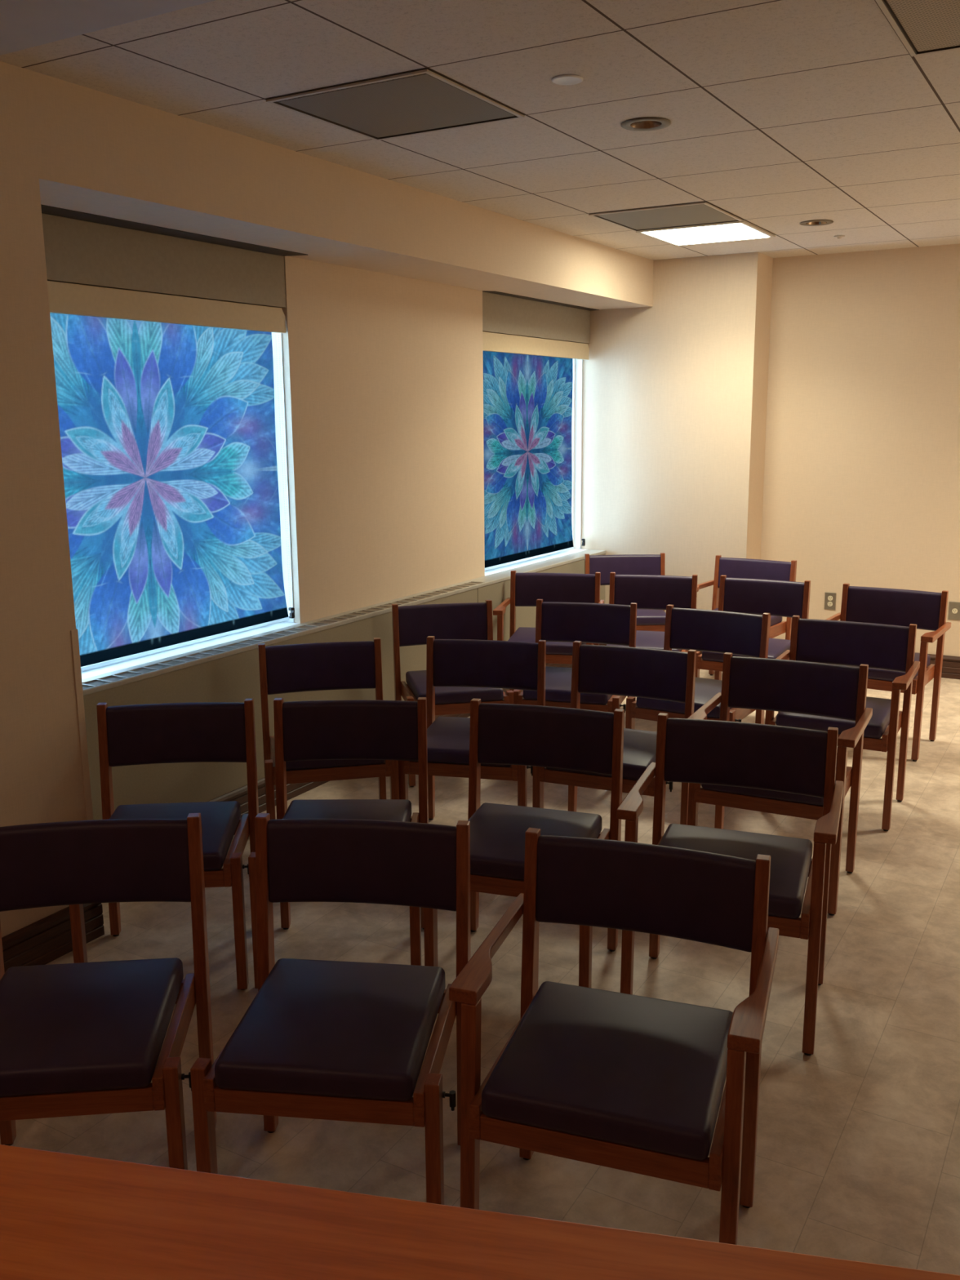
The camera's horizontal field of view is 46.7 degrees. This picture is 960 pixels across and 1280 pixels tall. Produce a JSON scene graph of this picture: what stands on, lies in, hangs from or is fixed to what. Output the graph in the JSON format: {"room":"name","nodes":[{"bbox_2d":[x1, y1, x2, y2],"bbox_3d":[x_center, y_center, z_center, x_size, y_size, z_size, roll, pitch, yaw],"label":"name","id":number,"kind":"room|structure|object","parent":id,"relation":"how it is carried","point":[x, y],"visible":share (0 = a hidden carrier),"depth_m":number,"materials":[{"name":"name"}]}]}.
{"room":"house of worship","nodes":[
{"label":"house of worship","id":0,"kind":"room"},
{"bbox_2d":[0,61,653,937],"bbox_3d":[-1.508,-0.379,3.739,0.647,2.686,9.530,6,13,29],"label":"wall","id":1,"kind":"structure","parent":0,"point":[383,353],"depth_m":4.75,"materials":[{"name":"paint"}]},
{"bbox_2d":[1,902,104,972],"bbox_3d":[-2.399,1.317,1.808,0.022,0.146,4.527,6,13,29],"label":"baseboard","id":2,"kind":"structure","parent":1,"relation":"attached to","point":[45,940],"depth_m":3.54,"materials":[{"name":"brown wood"}]},
{"bbox_2d":[70,628,93,820],"bbox_3d":[-1.296,0.403,3.626,0.034,0.893,0.027,6,13,29],"label":"trim","id":3,"kind":"structure","parent":1,"relation":"attached to","point":[74,633],"depth_m":3.59,"materials":[{"name":"wood"}]},
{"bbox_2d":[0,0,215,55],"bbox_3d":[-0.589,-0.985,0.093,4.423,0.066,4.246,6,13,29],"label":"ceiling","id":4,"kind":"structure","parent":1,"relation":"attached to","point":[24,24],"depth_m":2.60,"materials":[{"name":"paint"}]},
{"bbox_2d":[41,213,286,307],"bbox_3d":[-1.243,-1.450,4.290,0.026,0.216,1.487,6,13,29],"label":"window valance","id":5,"kind":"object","parent":1,"relation":"attached to","point":[77,251],"depth_m":4.27,"materials":[{"name":"beige fabric"}]},
{"bbox_2d":[47,280,294,671],"bbox_3d":[-1.242,-0.655,4.454,0.034,1.398,1.477,6,13,29],"label":"roller shade","id":6,"kind":"object","parent":1,"relation":"attached to","point":[166,402],"visible":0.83,"depth_m":4.44,"materials":[{"name":"fabric"}]},
{"bbox_2d":[40,204,307,256],"bbox_3d":[-1.214,-1.540,4.177,0.119,0.003,1.677,6,13,29],"label":"trim","id":7,"kind":"structure","parent":1,"relation":"attached to","point":[49,210],"depth_m":4.18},
{"bbox_2d":[81,332,298,679],"bbox_3d":[-1.299,-0.621,4.495,0.180,1.384,1.487,6,13,29],"label":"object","id":8,"kind":"structure","parent":1,"relation":"attached to","point":[282,468],"depth_m":5.05,"materials":[{"name":"white plastic"}]},
{"bbox_2d":[485,358,574,568],"bbox_3d":[0.279,-1.201,7.250,0.042,1.372,1.489,6,13,29],"label":"window","id":9,"kind":"structure","parent":1,"relation":"in","point":[573,387],"depth_m":7.85,"materials":[{"name":"clear glass"}]},
{"bbox_2d":[482,331,589,570],"bbox_3d":[0.374,-1.225,7.188,0.034,1.398,1.479,6,13,29],"label":"roller shade","id":10,"kind":"object","parent":9,"relation":"attached to","point":[528,381],"visible":0.98,"depth_m":7.08,"materials":[{"name":"fabric"}]},
{"bbox_2d":[484,359,586,575],"bbox_3d":[0.317,-1.191,7.230,0.180,1.384,1.489,6,13,29],"label":"trim","id":11,"kind":"structure","parent":1,"relation":"attached to","point":[578,362],"depth_m":7.82,"materials":[{"name":"white paint"}]},
{"bbox_2d":[482,291,590,343],"bbox_3d":[0.372,-2.019,7.024,0.026,0.216,1.489,6,13,29],"label":"valance","id":12,"kind":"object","parent":1,"relation":"attached to","point":[501,314],"depth_m":6.93,"materials":[{"name":"beige fabric"}]},
{"bbox_2d":[482,290,599,311],"bbox_3d":[0.412,-2.123,6.980,0.068,0.003,1.490,6,13,29],"label":"trim","id":13,"kind":"structure","parent":1,"relation":"attached to","point":[488,291],"depth_m":6.92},
{"bbox_2d":[0,669,959,1275],"bbox_3d":[0.559,1.148,3.125,5.270,0.100,10.020,6,13,29],"label":"floor","id":14,"kind":"structure","parent":0,"point":[858,1149],"depth_m":3.09,"materials":[{"name":"beige carpet"}]},
{"bbox_2d":[0,813,216,1169],"bbox_3d":[-0.865,0.845,2.445,0.529,0.789,0.522,-2,12,-6],"label":"chair","id":15,"kind":"object","parent":14,"relation":"on","point":[80,1038],"visible":0.96,"depth_m":2.47,"materials":[{"name":"black leather"}]},
{"bbox_2d":[0,957,183,1096],"bbox_3d":[-0.874,0.819,2.392,0.400,0.076,0.430,-2,12,-6],"label":"seat cushion","id":16,"kind":"object","parent":15,"relation":"on","point":[95,1028],"depth_m":2.32,"materials":[{"name":"leather"}]},
{"bbox_2d":[69,698,258,990],"bbox_3d":[-0.962,0.631,3.506,0.529,0.789,0.522,-1,11,-4],"label":"chair","id":17,"kind":"object","parent":14,"relation":"on","point":[206,731],"visible":0.73,"depth_m":3.64,"materials":[{"name":"black leather"}]},
{"bbox_2d":[109,800,240,871],"bbox_3d":[-0.972,0.605,3.453,0.400,0.076,0.430,-1,11,-4],"label":"seat cushion","id":18,"kind":"object","parent":17,"relation":"on","point":[220,820],"depth_m":3.51,"materials":[{"name":"leather"}]},
{"bbox_2d":[257,637,399,819],"bbox_3d":[-0.599,0.433,4.465,0.529,0.789,0.522,-3,12,-12],"label":"chair","id":19,"kind":"object","parent":14,"relation":"on","point":[336,665],"visible":0.61,"depth_m":4.58,"materials":[{"name":"brown wood"}]},
{"bbox_2d":[285,759,384,770],"bbox_3d":[-0.602,0.407,4.411,0.400,0.076,0.430,-3,12,-12],"label":"seat cushion","id":20,"kind":"object","parent":19,"relation":"on","point":[343,764],"depth_m":4.22,"materials":[{"name":"leather"}]},
{"bbox_2d":[190,813,471,1204],"bbox_3d":[-0.284,0.843,2.430,0.529,0.789,0.522,1,12,7],"label":"chair","id":21,"kind":"object","parent":14,"relation":"on","point":[317,1039],"visible":0.95,"depth_m":2.39,"materials":[{"name":"black leather"}]},
{"bbox_2d":[214,958,445,1101],"bbox_3d":[-0.303,0.816,2.380,0.400,0.076,0.430,1,12,7],"label":"seat cushion","id":22,"kind":"object","parent":21,"relation":"on","point":[313,1030],"depth_m":2.28,"materials":[{"name":"leather"}]},
{"bbox_2d":[248,697,428,988],"bbox_3d":[-0.414,0.623,3.521,0.529,0.789,0.522,0,11,1],"label":"chair","id":23,"kind":"object","parent":14,"relation":"on","point":[348,729],"visible":0.56,"depth_m":3.67,"materials":[{"name":"black leather"}]},
{"bbox_2d":[282,799,411,822],"bbox_3d":[-0.428,0.597,3.470,0.400,0.076,0.430,0,11,1],"label":"seat cushion","id":24,"kind":"object","parent":23,"relation":"on","point":[394,810],"depth_m":3.56,"materials":[{"name":"leather"}]},
{"bbox_2d":[81,549,605,819],"bbox_3d":[-0.375,0.155,5.927,0.150,0.748,4.875,6,13,29],"label":"wall ledge","id":25,"kind":"object","parent":14,"relation":"on","point":[228,672],"depth_m":4.71,"materials":[{"name":"beige metal"}]},
{"bbox_2d":[82,582,480,689],"bbox_3d":[-0.796,-0.053,5.133,0.084,0.008,3.150,6,13,29],"label":"window sill","id":26,"kind":"structure","parent":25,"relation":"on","point":[171,666],"depth_m":4.85,"materials":[{"name":"white paint"}]},
{"bbox_2d":[81,549,605,695],"bbox_3d":[-0.385,-0.201,5.856,0.137,0.022,4.871,6,13,29],"label":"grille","id":27,"kind":"object","parent":25,"relation":"attached to","point":[124,679],"depth_m":5.04,"materials":[{"name":"metal"}]},
{"bbox_2d":[391,600,514,786],"bbox_3d":[-0.125,0.241,5.391,0.529,0.789,0.522,-3,12,-12],"label":"chair","id":28,"kind":"object","parent":14,"relation":"on","point":[412,624],"visible":0.7,"depth_m":5.50,"materials":[{"name":"brown wood"}]},
{"bbox_2d":[405,670,503,704],"bbox_3d":[-0.129,0.215,5.337,0.400,0.076,0.430,-3,12,-12],"label":"seat cushion","id":29,"kind":"object","parent":28,"relation":"on","point":[415,681],"depth_m":5.16,"materials":[{"name":"leather"}]},
{"bbox_2d":[398,635,546,819],"bbox_3d":[-0.007,0.424,4.482,0.529,0.789,0.522,2,12,12],"label":"chair","id":30,"kind":"object","parent":14,"relation":"on","point":[491,664],"visible":0.59,"depth_m":4.60,"materials":[{"name":"brown wood"}]},
{"bbox_2d":[413,716,511,767],"bbox_3d":[-0.031,0.397,4.434,0.400,0.076,0.430,2,12,12],"label":"seat cushion","id":31,"kind":"object","parent":30,"relation":"on","point":[447,737],"depth_m":4.28,"materials":[{"name":"leather"}]},
{"bbox_2d":[0,1144,959,1279],"bbox_3d":[-0.147,1.118,1.141,2.500,0.760,0.620,2,12,12],"label":"wooden table","id":32,"kind":"object","parent":14,"relation":"on","point":[64,1216],"visible":1,"depth_m":1.30,"materials":[{"name":"brown wood"}]},
{"bbox_2d":[423,698,624,987],"bbox_3d":[0.159,0.636,3.428,0.529,0.789,0.522,3,12,18],"label":"chair","id":33,"kind":"object","parent":14,"relation":"on","point":[588,740],"visible":0.73,"depth_m":3.52,"materials":[{"name":"black leather"}]},
{"bbox_2d":[468,802,601,880],"bbox_3d":[0.132,0.609,3.382,0.400,0.076,0.430,3,12,18],"label":"seat cushion","id":34,"kind":"object","parent":33,"relation":"on","point":[497,831],"depth_m":3.36,"materials":[{"name":"leather"}]},
{"bbox_2d":[493,570,604,690],"bbox_3d":[0.402,0.027,6.419,0.584,0.789,0.522,2,12,12],"label":"armchair","id":35,"kind":"object","parent":14,"relation":"on","point":[526,588],"visible":0.54,"depth_m":6.54,"materials":[{"name":"brown wood"}]},
{"bbox_2d":[507,626,586,654],"bbox_3d":[0.392,0.001,6.368,0.429,0.076,0.430,2,12,12],"label":"seat cushion","id":36,"kind":"object","parent":35,"relation":"on","point":[526,634],"depth_m":6.20,"materials":[{"name":"leather"}]},
{"bbox_2d":[512,599,636,712],"bbox_3d":[0.477,0.238,5.375,0.529,0.789,0.522,3,12,17],"label":"chair","id":37,"kind":"object","parent":14,"relation":"on","point":[555,621],"visible":0.65,"depth_m":5.48,"materials":[{"name":"brown wood"}]},
{"bbox_2d":[523,666,613,704],"bbox_3d":[0.451,0.211,5.328,0.400,0.076,0.430,3,12,17],"label":"seat cushion","id":38,"kind":"object","parent":37,"relation":"on","point":[557,679],"depth_m":5.16,"materials":[{"name":"leather"}]},
{"bbox_2d":[448,827,778,1244],"bbox_3d":[0.287,0.868,2.282,0.584,0.789,0.522,3,12,19],"label":"armchair","id":39,"kind":"object","parent":14,"relation":"on","point":[615,1080],"visible":0.99,"depth_m":2.21,"materials":[{"name":"black leather"}]},
{"bbox_2d":[481,981,733,1160],"bbox_3d":[0.271,0.841,2.232,0.429,0.076,0.430,3,12,19],"label":"seat cushion","id":40,"kind":"object","parent":39,"relation":"on","point":[625,1073],"depth_m":2.13,"materials":[{"name":"leather"}]},
{"bbox_2d":[532,640,696,834],"bbox_3d":[0.540,0.452,4.321,0.529,0.789,0.522,4,13,23],"label":"chair","id":41,"kind":"object","parent":14,"relation":"on","point":[625,671],"visible":0.59,"depth_m":4.41,"materials":[{"name":"black leather"}]},
{"bbox_2d":[546,728,657,780],"bbox_3d":[0.509,0.424,4.278,0.400,0.076,0.430,4,13,23],"label":"seat cushion","id":42,"kind":"object","parent":41,"relation":"on","point":[639,751],"depth_m":4.14,"materials":[{"name":"leather"}]},
{"bbox_2d":[584,552,666,631],"bbox_3d":[0.969,-0.144,7.236,0.584,0.789,0.522,-1,11,-1],"label":"armchair","id":43,"kind":"object","parent":14,"relation":"on","point":[647,620],"visible":0.34,"depth_m":7.38,"materials":[{"name":"fabric"}]},
{"bbox_2d":[636,608,666,625],"bbox_3d":[0.970,-0.170,7.184,0.429,0.076,0.430,-1,11,-1],"label":"seat cushion","id":44,"kind":"object","parent":43,"relation":"on","point":[644,616],"depth_m":6.98,"materials":[{"name":"leather"}]},
{"bbox_2d":[606,572,697,704],"bbox_3d":[0.960,0.046,6.300,0.529,0.789,0.522,3,12,15],"label":"chair","id":45,"kind":"object","parent":14,"relation":"on","point":[651,592],"visible":0.41,"depth_m":6.43,"materials":[{"name":"brown wood"}]},
{"bbox_2d":[606,630,681,651],"bbox_3d":[0.935,0.019,6.253,0.400,0.076,0.430,3,12,15],"label":"seat cushion","id":46,"kind":"object","parent":45,"relation":"on","point":[644,639],"depth_m":6.16,"materials":[{"name":"leather"}]},
{"bbox_2d":[625,604,770,728],"bbox_3d":[1.020,0.280,5.144,0.529,0.789,0.522,6,13,31],"label":"chair","id":47,"kind":"object","parent":14,"relation":"on","point":[744,634],"visible":0.61,"depth_m":5.20,"materials":[{"name":"brown wood"}]},
{"bbox_2d":[635,677,731,718],"bbox_3d":[0.984,0.252,5.106,0.400,0.076,0.430,6,13,31],"label":"seat cushion","id":48,"kind":"object","parent":47,"relation":"on","point":[705,689],"depth_m":4.98,"materials":[{"name":"leather"}]},
{"bbox_2d":[616,712,843,1055],"bbox_3d":[0.727,0.672,3.225,0.584,0.789,0.522,4,12,20],"label":"armchair","id":49,"kind":"object","parent":14,"relation":"on","point":[773,757],"visible":0.83,"depth_m":3.29,"materials":[{"name":"brown wood"}]},
{"bbox_2d":[658,823,812,918],"bbox_3d":[0.711,0.646,3.175,0.429,0.076,0.430,4,12,20],"label":"seat cushion","id":50,"kind":"object","parent":49,"relation":"on","point":[791,860],"depth_m":3.19,"materials":[{"name":"leather"}]},
{"bbox_2d":[697,555,796,675],"bbox_3d":[1.633,-0.099,6.987,0.584,0.789,0.522,7,14,34],"label":"armchair","id":51,"kind":"object","parent":14,"relation":"on","point":[731,567],"visible":0.31,"depth_m":7.08,"materials":[{"name":"fabric"}]},
{"bbox_2d":[712,608,782,626],"bbox_3d":[1.606,-0.127,6.943,0.429,0.076,0.430,7,14,34],"label":"seat cushion","id":52,"kind":"object","parent":51,"relation":"on","point":[775,620],"depth_m":6.90,"materials":[{"name":"fabric"}]},
{"bbox_2d":[695,574,810,712],"bbox_3d":[1.501,0.080,6.108,0.529,0.789,0.522,6,13,28],"label":"chair","id":53,"kind":"object","parent":14,"relation":"on","point":[783,598],"visible":0.47,"depth_m":6.21,"materials":[{"name":"fabric"}]},
{"bbox_2d":[702,638,790,662],"bbox_3d":[1.467,0.052,6.067,0.400,0.076,0.430,6,13,28],"label":"seat cushion","id":54,"kind":"object","parent":53,"relation":"on","point":[776,646],"depth_m":5.96,"materials":[{"name":"leather"}]},
{"bbox_2d":[687,652,872,915],"bbox_3d":[1.087,0.497,4.069,0.584,0.789,0.522,5,13,26],"label":"armchair","id":55,"kind":"object","parent":14,"relation":"on","point":[796,686],"visible":0.61,"depth_m":4.12,"materials":[{"name":"brown wood"}]},
{"bbox_2d":[701,761,836,805],"bbox_3d":[1.066,0.470,4.022,0.429,0.076,0.430,5,13,26],"label":"seat cushion","id":56,"kind":"object","parent":55,"relation":"on","point":[741,793],"depth_m":3.85,"materials":[{"name":"leather"}]},
{"bbox_2d":[764,615,919,831],"bbox_3d":[1.559,0.338,4.835,0.584,0.789,0.522,6,13,27],"label":"armchair","id":57,"kind":"object","parent":14,"relation":"on","point":[847,643],"visible":0.73,"depth_m":4.87,"materials":[{"name":"leather"}]},
{"bbox_2d":[775,696,891,738],"bbox_3d":[1.538,0.311,4.788,0.429,0.076,0.430,6,13,27],"label":"seat cushion","id":58,"kind":"object","parent":57,"relation":"on","point":[877,727],"depth_m":4.63,"materials":[{"name":"leather"}]},
{"bbox_2d":[826,582,951,761],"bbox_3d":[2.065,0.146,5.755,0.584,0.789,0.522,7,14,33],"label":"armchair","id":59,"kind":"object","parent":14,"relation":"on","point":[926,610],"visible":0.55,"depth_m":5.78,"materials":[{"name":"brown wood"}]},
{"bbox_2d":[852,653,930,681],"bbox_3d":[2.040,0.119,5.711,0.429,0.076,0.430,7,14,33],"label":"seat cushion","id":60,"kind":"object","parent":59,"relation":"on","point":[873,674],"depth_m":5.51,"materials":[{"name":"leather"}]},
{"bbox_2d":[0,0,959,260],"bbox_3d":[0.533,-1.593,2.569,5.270,0.120,10.020,6,13,29],"label":"ceiling","id":61,"kind":"structure","parent":0,"point":[783,114],"depth_m":3.52,"materials":[{"name":"tile"}]},
{"bbox_2d":[266,68,524,141],"bbox_3d":[-0.264,-1.735,3.635,0.607,0.008,0.607,6,13,29],"label":"ceiling vent","id":62,"kind":"object","parent":61,"relation":"in","point":[421,101],"visible":1,"depth_m":3.60,"materials":[{"name":"metal"}]},
{"bbox_2d":[551,74,582,84],"bbox_3d":[0.263,-1.683,3.346,0.094,0.005,0.094,6,13,29],"label":"cap","id":63,"kind":"object","parent":61,"relation":"attached to","point":[568,79],"visible":1,"depth_m":3.34,"materials":[{"name":"white plastic"}]},
{"bbox_2d":[621,117,671,131],"bbox_3d":[0.576,-1.829,3.860,0.173,0.081,0.173,6,13,29],"label":"recessed light","id":64,"kind":"object","parent":61,"relation":"in","point":[640,124],"visible":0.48,"depth_m":3.90,"materials":[{"name":"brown metal"}]},
{"bbox_2d":[588,201,743,231],"bbox_3d":[0.963,-2.168,5.712,0.607,0.008,0.607,6,13,29],"label":"ceiling vent","id":65,"kind":"object","parent":61,"relation":"in","point":[701,213],"visible":1,"depth_m":5.69,"materials":[{"name":"metal"}]},
{"bbox_2d":[635,220,775,245],"bbox_3d":[1.270,-2.273,6.232,0.605,0.013,0.605,6,13,29],"label":"recessed light","id":66,"kind":"object","parent":61,"relation":"in","point":[741,230],"visible":1,"depth_m":6.19,"materials":[{"name":"plastic"}]},
{"bbox_2d":[800,219,833,226],"bbox_3d":[1.791,-2.257,5.917,0.173,0.081,0.173,6,13,29],"label":"recessed light","id":67,"kind":"object","parent":61,"relation":"in","point":[815,222],"visible":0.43,"depth_m":5.95,"materials":[{"name":"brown metal"}]},
{"bbox_2d":[834,235,844,239],"bbox_3d":[2.064,-2.312,6.393,0.060,0.016,0.060,6,13,29],"label":"sprinkler head","id":68,"kind":"object","parent":61,"relation":"attached to","point":[839,237],"visible":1,"depth_m":6.38},
{"bbox_2d":[875,0,959,56],"bbox_3d":[1.327,-1.566,2.730,0.607,0.008,0.607,6,13,29],"label":"ceiling vent","id":69,"kind":"object","parent":61,"relation":"in","point":[924,27],"visible":1,"depth_m":2.88,"materials":[{"name":"metal"}]},
{"bbox_2d":[580,244,959,656],"bbox_3d":[2.967,-1.055,6.866,5.190,2.686,0.490,6,13,29],"label":"wall","id":70,"kind":"structure","parent":0,"point":[804,409],"depth_m":7.31,"materials":[{"name":"paint"}]},
{"bbox_2d":[824,591,836,609],"bbox_3d":[2.359,-0.262,7.497,0.074,0.116,0.008,6,13,29],"label":"wall outlet","id":71,"kind":"object","parent":70,"relation":"attached to","point":[829,597],"visible":1,"depth_m":7.50,"materials":[{"name":"metal"}]},
{"bbox_2d":[915,652,959,679],"bbox_3d":[3.551,0.231,6.888,3.725,0.146,0.022,6,13,29],"label":"baseboard","id":72,"kind":"structure","parent":70,"relation":"attached to","point":[951,664],"depth_m":7.18,"materials":[{"name":"brown wood"}]},
{"bbox_2d":[947,601,959,620],"bbox_3d":[3.035,-0.186,7.114,0.074,0.116,0.008,6,13,29],"label":"wall outlet","id":73,"kind":"object","parent":70,"relation":"attached to","point":[954,606],"visible":1,"depth_m":7.11,"materials":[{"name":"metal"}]},
{"bbox_2d":[951,608,957,613],"bbox_3d":[3.034,-0.185,7.113,0.033,0.033,0.004,6,13,29],"label":"receptacle","id":74,"kind":"object","parent":73,"relation":"attached to","point":[954,611],"depth_m":7.11,"materials":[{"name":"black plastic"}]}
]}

